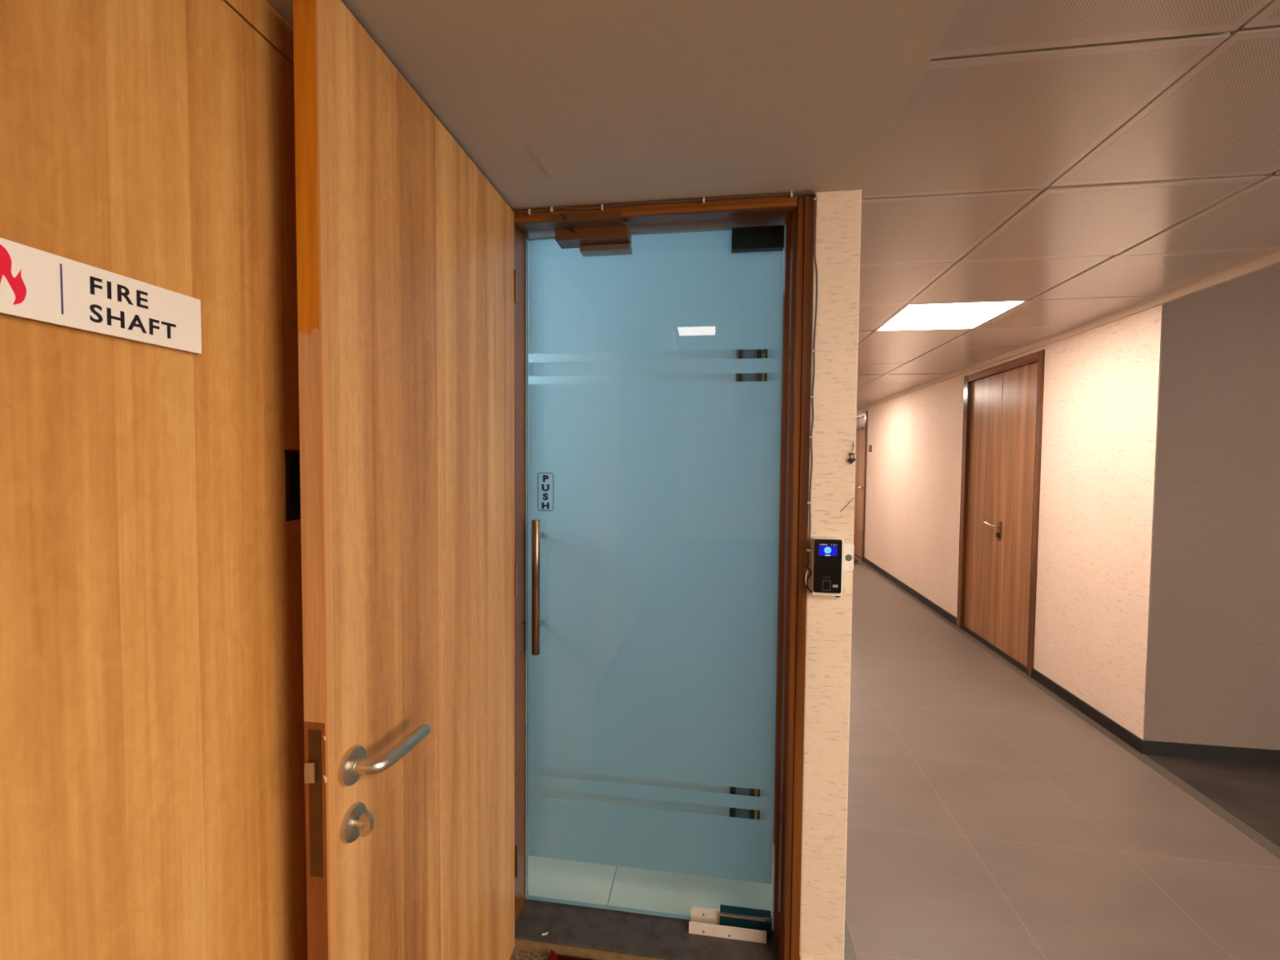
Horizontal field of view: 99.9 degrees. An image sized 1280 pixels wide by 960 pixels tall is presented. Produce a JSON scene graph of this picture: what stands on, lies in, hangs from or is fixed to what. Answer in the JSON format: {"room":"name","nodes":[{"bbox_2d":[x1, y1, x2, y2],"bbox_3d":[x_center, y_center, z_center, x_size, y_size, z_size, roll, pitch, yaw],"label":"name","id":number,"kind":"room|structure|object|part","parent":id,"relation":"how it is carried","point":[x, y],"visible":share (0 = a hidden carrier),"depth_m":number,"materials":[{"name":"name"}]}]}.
{"room":"office corridor","nodes":[
{"label":"office corridor","id":0,"kind":"room"},
{"bbox_2d":[509,950,549,959],"bbox_3d":[-0.593,1.600,-2.637,1.116,0.060,8.500,1,2,8],"label":"floor","id":1,"kind":"structure","parent":0,"point":[516,954],"depth_m":1.60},
{"bbox_2d":[547,949,591,959],"bbox_3d":[0.024,1.416,1.254,0.670,0.024,0.587,1,2,8],"label":"door mat","id":2,"kind":"object","parent":1,"relation":"on","point":[553,956],"visible":1,"depth_m":1.57,"materials":[{"name":"red carpet"}]},
{"bbox_2d":[513,898,778,959],"bbox_3d":[0.005,1.407,1.636,0.905,0.055,0.150,1,2,8],"label":"threshold","id":3,"kind":"object","parent":1,"relation":"on","point":[591,933],"visible":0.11,"depth_m":1.62,"materials":[{"name":"stone"}]},
{"bbox_2d":[266,0,962,209],"bbox_3d":[-0.022,-0.820,1.035,1.086,0.141,1.220,1,2,8],"label":"ceiling","id":4,"kind":"structure","parent":0,"point":[556,103],"depth_m":1.02,"materials":[{"name":"beige paint"}]},
{"bbox_2d":[528,840,773,918],"bbox_3d":[-0.509,1.425,2.068,2.045,0.060,0.554,1,2,8],"label":"floor","id":5,"kind":"structure","parent":0,"point":[675,893],"depth_m":1.85,"materials":[{"name":"tile"}]},
{"bbox_2d":[528,243,784,840],"bbox_3d":[-0.457,0.050,2.236,2.064,2.675,0.110,1,2,8],"label":"wall","id":6,"kind":"structure","parent":0,"point":[775,353],"depth_m":2.12,"materials":[{"name":"glass"}]},
{"bbox_2d":[728,349,767,819],"bbox_3d":[0.412,0.354,2.050,0.114,2.095,0.032,1,2,8],"label":"door","id":7,"kind":"structure","parent":6,"relation":"in","point":[740,353],"depth_m":2.03,"materials":[{"name":"black metal"}]},
{"bbox_3d":[0.406,0.354,2.060,0.054,2.095,0.015,1,2,8],"label":"panel","id":8,"kind":"part","parent":7,"relation":"part of","materials":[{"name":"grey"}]},
{"bbox_2d":[799,189,862,959],"bbox_3d":[0.530,0.278,1.576,0.121,2.286,0.251,1,2,8],"label":"wall","id":9,"kind":"structure","parent":0,"point":[838,213],"depth_m":1.45,"materials":[{"name":"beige paint"}]},
{"bbox_2d":[800,955,826,959],"bbox_3d":[0.503,1.376,1.490,0.117,0.096,0.008,1,2,8],"label":"baseboard","id":10,"kind":"object","parent":9,"relation":"attached to","point":[802,957],"visible":1,"depth_m":1.49,"materials":[{"name":"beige paint"}]},
{"bbox_2d":[804,537,844,597],"bbox_3d":[0.494,0.235,1.434,0.102,0.160,0.037,1,2,8],"label":"reader","id":11,"kind":"object","parent":9,"relation":"attached to","point":[826,574],"visible":1,"depth_m":1.42,"materials":[{"name":"black plastic"}]},
{"bbox_3d":[0.496,0.227,1.421,0.070,0.142,0.009,1,2,8],"label":"panel","id":12,"kind":"part","parent":11,"relation":"part of","materials":[{"name":"black plastic"}]},
{"bbox_2d":[843,542,853,570],"bbox_3d":[0.557,0.205,1.438,0.026,0.072,0.013,1,2,8],"label":"doorbell","id":13,"kind":"object","parent":9,"relation":"attached to","point":[848,547],"visible":0.97,"depth_m":1.43,"materials":[{"name":"white plastic"}]},
{"bbox_2d":[848,441,855,463],"bbox_3d":[0.563,-0.073,1.427,0.018,0.058,0.012,1,2,8],"label":"padlock","id":14,"kind":"object","parent":9,"relation":"hanging from","point":[851,460],"visible":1,"depth_m":1.43,"materials":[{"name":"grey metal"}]},
{"bbox_2d":[856,304,1162,740],"bbox_3d":[3.297,0.033,7.127,0.168,2.405,8.966,1,2,8],"label":"wall","id":15,"kind":"structure","parent":0,"point":[1101,391],"depth_m":3.29,"materials":[{"name":"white paint"}]},
{"bbox_2d":[853,410,867,561],"bbox_3d":[3.409,0.107,8.363,0.135,2.267,0.935,1,2,8],"label":"door","id":16,"kind":"structure","parent":15,"relation":"in","point":[861,418],"depth_m":8.26,"materials":[{"name":"brown wood"}]},
{"bbox_3d":[3.429,-0.889,8.324,0.030,0.150,0.815,1,2,8],"label":"transom panel","id":17,"kind":"part","parent":16,"relation":"part of","materials":[{"name":"silver metal"}]},
{"bbox_2d":[868,444,872,453],"bbox_3d":[3.294,-0.443,7.679,0.007,0.135,0.210,1,2,8],"label":"plaque","id":18,"kind":"object","parent":15,"relation":"attached to","point":[870,446],"visible":1,"depth_m":7.67,"materials":[{"name":"white plastic"}]},
{"bbox_2d":[863,557,956,626],"bbox_3d":[3.085,1.229,6.390,0.012,0.066,3.130,1,2,8],"label":"baseboard","id":19,"kind":"structure","parent":15,"relation":"attached to","point":[944,613],"depth_m":5.86,"materials":[{"name":"black stone"}]},
{"bbox_2d":[956,349,1044,677],"bbox_3d":[2.814,0.247,4.225,0.138,2.287,1.160,1,2,8],"label":"door","id":20,"kind":"structure","parent":15,"relation":"in","point":[1003,403],"depth_m":4.15,"materials":[{"name":"brown wood"}]},
{"bbox_3d":[2.773,0.351,4.239,0.057,0.034,0.124,1,2,8],"label":"lever handle","id":21,"kind":"part","parent":20,"relation":"part of","materials":[{"name":"silver metal"}]},
{"bbox_3d":[2.827,1.352,4.264,0.094,0.075,1.151,1,2,8],"label":"sill","id":22,"kind":"part","parent":20,"relation":"part of","materials":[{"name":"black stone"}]},
{"bbox_2d":[856,250,1279,411],"bbox_3d":[2.502,-0.872,2.137,0.026,0.045,19.000,1,2,8],"label":"trim","id":23,"kind":"structure","parent":15,"relation":"attached to","point":[1273,260],"depth_m":2.83,"materials":[{"name":"beige paint"}]},
{"bbox_2d":[1031,668,1145,754],"bbox_3d":[2.630,1.344,3.215,0.012,0.066,0.974,1,2,8],"label":"baseboard","id":24,"kind":"structure","parent":15,"relation":"attached to","point":[1139,744],"depth_m":3.10,"materials":[{"name":"black stone"}]},
{"bbox_2d":[844,555,1279,959],"bbox_3d":[3.298,1.453,2.126,5.234,0.061,19.303,1,2,8],"label":"floor","id":25,"kind":"structure","parent":0,"point":[990,817],"depth_m":2.20,"materials":[{"name":"tile"}]},
{"bbox_2d":[856,0,1279,408],"bbox_3d":[1.618,-0.930,2.261,1.806,0.064,19.000,1,2,8],"label":"ceiling","id":26,"kind":"structure","parent":0,"point":[1084,162],"depth_m":1.53,"materials":[{"name":"beige"}]},
{"bbox_2d":[875,299,1028,331],"bbox_3d":[1.734,-0.936,3.072,0.580,0.015,0.594,1,2,8],"label":"recessed light","id":27,"kind":"object","parent":26,"relation":"in","point":[962,314],"visible":0.86,"depth_m":3.02,"materials":[{"name":"beige plastic"}]},
{"bbox_2d":[1143,263,1279,750],"bbox_3d":[4.290,-0.421,2.493,3.424,3.675,0.120,1,2,8],"label":"wall","id":28,"kind":"structure","parent":0,"point":[1213,673],"depth_m":2.66,"materials":[{"name":"grey paint"}]},
{"bbox_2d":[1143,740,1279,764],"bbox_3d":[4.264,1.385,2.495,3.428,0.066,0.012,1,2,8],"label":"baseboard","id":29,"kind":"structure","parent":28,"relation":"attached to","point":[1152,748],"depth_m":2.69,"materials":[{"name":"black stone"}]},
{"bbox_3d":[-1.191,-0.225,-2.617,0.176,3.575,8.500,1,2,8],"label":"wall","id":30,"kind":"structure","parent":0,"visible":0},
{"bbox_2d":[0,0,307,959],"bbox_3d":[-0.645,0.357,0.560,0.022,2.185,2.000,1,2,8],"label":"door","id":31,"kind":"structure","parent":30,"relation":"in","point":[153,785],"depth_m":0.68,"materials":[{"name":"brown wood"}]},
{"bbox_2d":[0,237,201,354],"bbox_3d":[-0.620,-0.202,0.581,0.012,0.073,0.298,1,2,8],"label":"sign","id":32,"kind":"object","parent":31,"relation":"attached to","point":[36,284],"visible":1,"depth_m":0.60,"materials":[{"name":"beige plastic"}]},
{"bbox_3d":[-0.637,-0.706,0.521,0.020,0.058,2.000,1,2,8],"label":"panel","id":33,"kind":"part","parent":31,"relation":"part of","materials":[{"name":"brown wood"}]},
{"bbox_3d":[-0.579,0.008,0.923,0.002,0.118,0.078,1,2,8],"label":"flush pull","id":34,"kind":"part","parent":31,"relation":"part of","materials":[{"name":"black metal"}]},
{"bbox_3d":[-0.994,0.064,1.742,1.140,2.675,0.160,1,2,8],"label":"wall","id":35,"kind":"structure","parent":0,"visible":0},
{"bbox_2d":[293,0,517,959],"bbox_3d":[-0.411,0.334,1.193,0.105,2.169,0.786,1,2,8],"label":"door","id":36,"kind":"structure","parent":35,"relation":"in","point":[407,277],"depth_m":1.00,"materials":[{"name":"brown wood"}]},
{"bbox_3d":[-0.499,0.498,0.827,0.021,0.231,0.001,1,2,8],"label":"lock plate","id":37,"kind":"part","parent":36,"relation":"part of","materials":[{"name":"silver metal"}]},
{"bbox_3d":[-0.425,0.463,0.929,0.056,0.027,0.150,1,2,8],"label":"lever handle","id":38,"kind":"part","parent":36,"relation":"part of","materials":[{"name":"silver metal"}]},
{"bbox_2d":[546,211,632,256],"bbox_3d":[-0.144,-0.716,1.570,0.224,0.071,0.140,1,2,8],"label":"lock","id":39,"kind":"object","parent":35,"relation":"attached to","point":[615,239],"visible":0.98,"depth_m":1.56,"materials":[{"name":"brown paint"}]},
{"bbox_3d":[-0.155,-0.740,1.527,0.214,0.018,0.039,1,2,8],"label":"mounting plate","id":40,"kind":"part","parent":39,"relation":"part of","materials":[{"name":"brown paint"}]},
{"bbox_3d":[-0.102,-0.690,1.614,0.152,0.017,0.044,1,2,8],"label":"armature plate","id":41,"kind":"part","parent":39,"relation":"part of","materials":[{"name":"brown"}]},
{"bbox_2d":[525,225,784,943],"bbox_3d":[0.024,0.319,1.663,0.782,2.131,0.130,1,2,8],"label":"door","id":42,"kind":"structure","parent":35,"relation":"in","point":[652,568],"depth_m":1.66,"materials":[{"name":"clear glass"}]},
{"bbox_3d":[-0.322,0.332,1.660,0.025,0.418,0.025,1,2,8],"label":"bar handle","id":43,"kind":"part","parent":42,"relation":"part of","materials":[{"name":"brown metal"}]},
{"bbox_2d":[537,472,553,511],"bbox_3d":[-0.297,0.037,1.691,0.052,0.121,0.001,1,2,8],"label":"sign","id":44,"kind":"object","parent":42,"relation":"attached to","point":[547,505],"visible":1,"depth_m":1.69,"materials":[{"name":"black"}]},
{"bbox_3d":[0.202,1.353,1.664,0.090,0.056,0.004,1,2,8],"label":"plate","id":45,"kind":"part","parent":42,"relation":"part of","materials":[{"name":"white paint"}]},
{"bbox_3d":[0.263,1.364,1.621,0.231,0.036,0.004,1,2,8],"label":"plate","id":46,"kind":"part","parent":42,"relation":"part of","materials":[{"name":"white paint"}]},
{"bbox_2d":[512,192,814,959],"bbox_3d":[0.015,0.323,1.603,0.904,2.186,0.168,1,2,8],"label":"door frame","id":47,"kind":"structure","parent":35,"relation":"attached to","point":[797,215],"depth_m":1.50,"materials":[{"name":"brown wood"}]},
{"bbox_2d":[517,191,819,563],"bbox_3d":[0.059,-0.273,1.485,0.829,0.987,0.011,1,2,8],"label":"cable","id":48,"kind":"object","parent":35,"relation":"attached to","point":[815,199],"visible":1,"depth_m":1.43,"materials":[{"name":"brown plastic"}]}
]}

